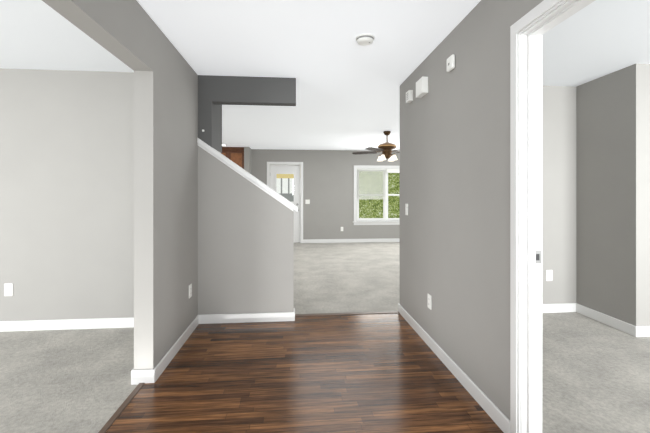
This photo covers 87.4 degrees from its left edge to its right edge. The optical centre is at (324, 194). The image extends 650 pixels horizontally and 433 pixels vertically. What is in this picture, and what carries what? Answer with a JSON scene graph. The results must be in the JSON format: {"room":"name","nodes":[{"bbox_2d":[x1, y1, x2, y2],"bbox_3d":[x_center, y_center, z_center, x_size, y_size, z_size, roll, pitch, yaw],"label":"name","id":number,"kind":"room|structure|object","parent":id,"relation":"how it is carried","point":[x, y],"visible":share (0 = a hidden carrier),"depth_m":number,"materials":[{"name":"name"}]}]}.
{"room":"entrance hallway","nodes":[
{"label":"entrance hallway","id":0,"kind":"room"},
{"bbox_2d":[42,0,197,369],"bbox_3d":[-1.099,0.050,0.880,0.125,2.440,5.140,0,0,-5],"label":"wall","id":1,"kind":"structure","parent":0,"point":[130,34],"depth_m":2.36,"materials":[{"name":"grey paint"}]},
{"bbox_2d":[189,284,191,297],"bbox_3d":[-1.220,0.875,3.084,0.008,0.115,0.070,0,0,-5],"label":"outlet","id":2,"kind":"object","parent":1,"relation":"attached to","point":[190,290],"visible":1,"depth_m":3.08,"materials":[{"name":"white plastic"}]},
{"bbox_2d":[244,147,250,173],"bbox_3d":[-1.937,0.050,8.541,0.120,2.440,0.450,0,0,-5],"label":"wall","id":3,"kind":"structure","parent":0,"point":[247,159],"depth_m":8.32,"materials":[{"name":"grey paint"}]},
{"bbox_2d":[0,68,575,320],"bbox_3d":[-0.559,0.050,3.615,10.500,2.440,0.500,0,0,-5],"label":"wall","id":4,"kind":"structure","parent":0,"point":[66,194],"depth_m":3.24,"materials":[{"name":"grey paint"}]},
{"bbox_2d":[4,283,12,295],"bbox_3d":[-2.939,0.885,3.157,0.070,0.115,0.008,0,0,-5],"label":"outlet","id":5,"kind":"object","parent":4,"relation":"attached to","point":[8,289],"visible":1,"depth_m":3.15,"materials":[{"name":"white plastic"}]},
{"bbox_2d":[197,138,297,211],"bbox_3d":[-0.763,-0.189,3.428,0.978,0.731,0.164,0,0,-5],"label":"trim","id":6,"kind":"structure","parent":4,"relation":"on","point":[235,167],"depth_m":3.35,"materials":[{"name":"white wood"}]},
{"bbox_2d":[0,238,649,432],"bbox_3d":[-0.559,1.222,3.615,10.500,0.095,10.500,0,0,-5],"label":"baseboard","id":7,"kind":"structure","parent":4,"relation":"attached to","point":[500,419],"depth_m":3.18,"materials":[{"name":"white wood"}]},
{"bbox_2d":[546,270,551,280],"bbox_3d":[2.410,0.870,3.654,0.070,0.115,0.008,0,0,-5],"label":"outlet","id":8,"kind":"object","parent":4,"relation":"attached to","point":[548,275],"visible":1,"depth_m":3.65,"materials":[{"name":"white plastic"}]},
{"bbox_2d":[106,313,503,432],"bbox_3d":[-0.007,1.266,0.983,2.169,0.008,5.160,0,0,-5],"label":"floor","id":9,"kind":"structure","parent":0,"point":[375,373],"depth_m":2.25,"materials":[{"name":"laminate"}]},
{"bbox_2d":[0,242,649,432],"bbox_3d":[-0.572,1.320,3.765,10.900,0.100,11.200,0,0,-5],"label":"floor","id":10,"kind":"structure","parent":0,"point":[595,376],"depth_m":2.57,"materials":[{"name":"grey carpet"}]},
{"bbox_2d":[98,311,398,432],"bbox_3d":[-0.092,1.264,1.919,2.229,0.013,3.340,0,0,-5],"label":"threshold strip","id":11,"kind":"object","parent":10,"relation":"on","point":[115,415],"depth_m":2.17,"materials":[{"name":"brown wood"}]},
{"bbox_2d":[0,0,649,150],"bbox_3d":[-0.572,-1.230,3.765,10.900,0.120,11.200,0,0,-5],"label":"ceiling","id":12,"kind":"structure","parent":0,"point":[347,92],"depth_m":2.74,"materials":[{"name":"white paint"}]},
{"bbox_2d":[355,34,374,45],"bbox_3d":[0.299,-1.149,2.542,0.142,0.042,0.142,0,0,-5],"label":"smoke detector","id":13,"kind":"object","parent":12,"relation":"attached to","point":[364,39],"visible":1,"depth_m":2.50,"materials":[{"name":"white plastic"}]},
{"bbox_2d":[352,131,399,160],"bbox_3d":[1.176,-0.900,6.339,1.284,0.540,1.284,0,0,-5],"label":"ceiling fan","id":14,"kind":"object","parent":12,"relation":"hanging from","point":[386,148],"visible":0.94,"depth_m":6.23,"materials":[{"name":"gold metal"}]},
{"bbox_2d":[251,149,399,238],"bbox_3d":[-0.488,0.050,8.961,8.790,2.440,0.140,0,0,-5],"label":"wall","id":15,"kind":"structure","parent":0,"point":[328,189],"depth_m":8.94,"materials":[{"name":"grey paint"}]},
{"bbox_2d":[221,147,243,168],"bbox_3d":[-2.401,-0.659,8.549,0.800,1.018,0.356,0,0,-5],"label":"upper cabinet","id":16,"kind":"object","parent":15,"relation":"attached to","point":[235,155],"visible":0.02,"depth_m":8.37,"materials":[{"name":"brown wood"}]},
{"bbox_2d":[270,165,299,242],"bbox_3d":[-1.042,0.246,8.864,0.781,2.024,0.116,0,0,-5],"label":"door","id":17,"kind":"structure","parent":15,"relation":"in","point":[275,170],"depth_m":8.90,"materials":[{"name":"white wood"}]},
{"bbox_2d":[267,162,302,242],"bbox_3d":[-1.043,0.211,8.906,0.939,2.117,0.156,0,0,-5],"label":"door frame","id":18,"kind":"structure","parent":15,"relation":"attached to","point":[301,188],"depth_m":8.86,"materials":[{"name":"white wood"}]},
{"bbox_2d":[353,165,399,224],"bbox_3d":[1.634,0.020,9.109,1.815,1.580,0.165,0,0,-5],"label":"window","id":19,"kind":"structure","parent":15,"relation":"in","point":[385,220],"depth_m":9.08,"materials":[{"name":"white plastic"}]},
{"bbox_2d":[357,168,399,196],"bbox_3d":[1.636,-0.282,9.094,1.585,0.816,0.040,0,0,-5],"label":"window blinds","id":20,"kind":"object","parent":19,"relation":"attached to","point":[392,170],"visible":0.88,"depth_m":9.06,"materials":[{"name":"white plastic"}]},
{"bbox_2d":[400,0,542,419],"bbox_3d":[1.073,0.050,1.085,0.100,2.440,5.180,0,0,-5],"label":"wall","id":21,"kind":"structure","parent":0,"point":[455,190],"depth_m":2.24,"materials":[{"name":"grey paint"}]},
{"bbox_2d":[405,204,407,214],"bbox_3d":[0.816,0.150,3.416,0.016,0.115,0.070,0,0,-5],"label":"light switch","id":22,"kind":"object","parent":21,"relation":"attached to","point":[406,209],"visible":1,"depth_m":3.41,"materials":[{"name":"white plastic"}]},
{"bbox_2d":[406,90,412,102],"bbox_3d":[0.814,-0.945,3.284,0.042,0.100,0.095,0,0,-5],"label":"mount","id":23,"kind":"object","parent":21,"relation":"attached to","point":[409,96],"visible":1,"depth_m":3.24,"materials":[{"name":"white plastic"}]},
{"bbox_2d":[416,76,427,97],"bbox_3d":[0.838,-0.927,2.947,0.052,0.135,0.160,0,0,-5],"label":"door chime","id":24,"kind":"object","parent":21,"relation":"attached to","point":[421,86],"visible":1,"depth_m":2.88,"materials":[{"name":"white plastic"}]},
{"bbox_2d":[427,293,430,309],"bbox_3d":[0.869,0.892,2.833,0.008,0.115,0.070,0,0,-5],"label":"outlet","id":25,"kind":"object","parent":21,"relation":"attached to","point":[429,301],"visible":1,"depth_m":2.83,"materials":[{"name":"white plastic"}]},
{"bbox_2d":[447,54,454,71],"bbox_3d":[0.895,-0.933,2.420,0.028,0.100,0.100,0,0,-5],"label":"sensor","id":26,"kind":"object","parent":21,"relation":"attached to","point":[451,62],"visible":0.96,"depth_m":2.39,"materials":[{"name":"white plastic"}]},
{"bbox_2d":[510,0,594,432],"bbox_3d":[1.056,0.202,1.279,0.138,2.137,0.964,0,0,-5],"label":"door frame","id":27,"kind":"structure","parent":21,"relation":"attached to","point":[529,29],"depth_m":1.68,"materials":[{"name":"white wood"}]},
{"bbox_2d":[576,64,649,325],"bbox_3d":[3.734,0.050,3.445,1.973,2.440,0.650,0,0,-5],"label":"wall","id":28,"kind":"structure","parent":0,"point":[613,194],"depth_m":3.24,"materials":[{"name":"grey paint"}]},
{"label":"outside","id":29,"kind":"structure","parent":0,"visible":0},
{"bbox_2d":[277,174,293,201],"bbox_3d":[-1.106,0.170,9.435,1.800,2.400,0.030,0,0,-5],"label":"window","id":30,"kind":"structure","parent":29,"point":[284,193],"depth_m":9.43,"materials":[{"name":"glass"}]},
{"bbox_2d":[359,171,399,217],"bbox_3d":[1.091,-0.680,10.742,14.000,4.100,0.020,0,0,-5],"label":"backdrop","id":31,"kind":"structure","parent":29,"point":[371,200],"depth_m":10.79,"materials":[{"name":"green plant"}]}
]}

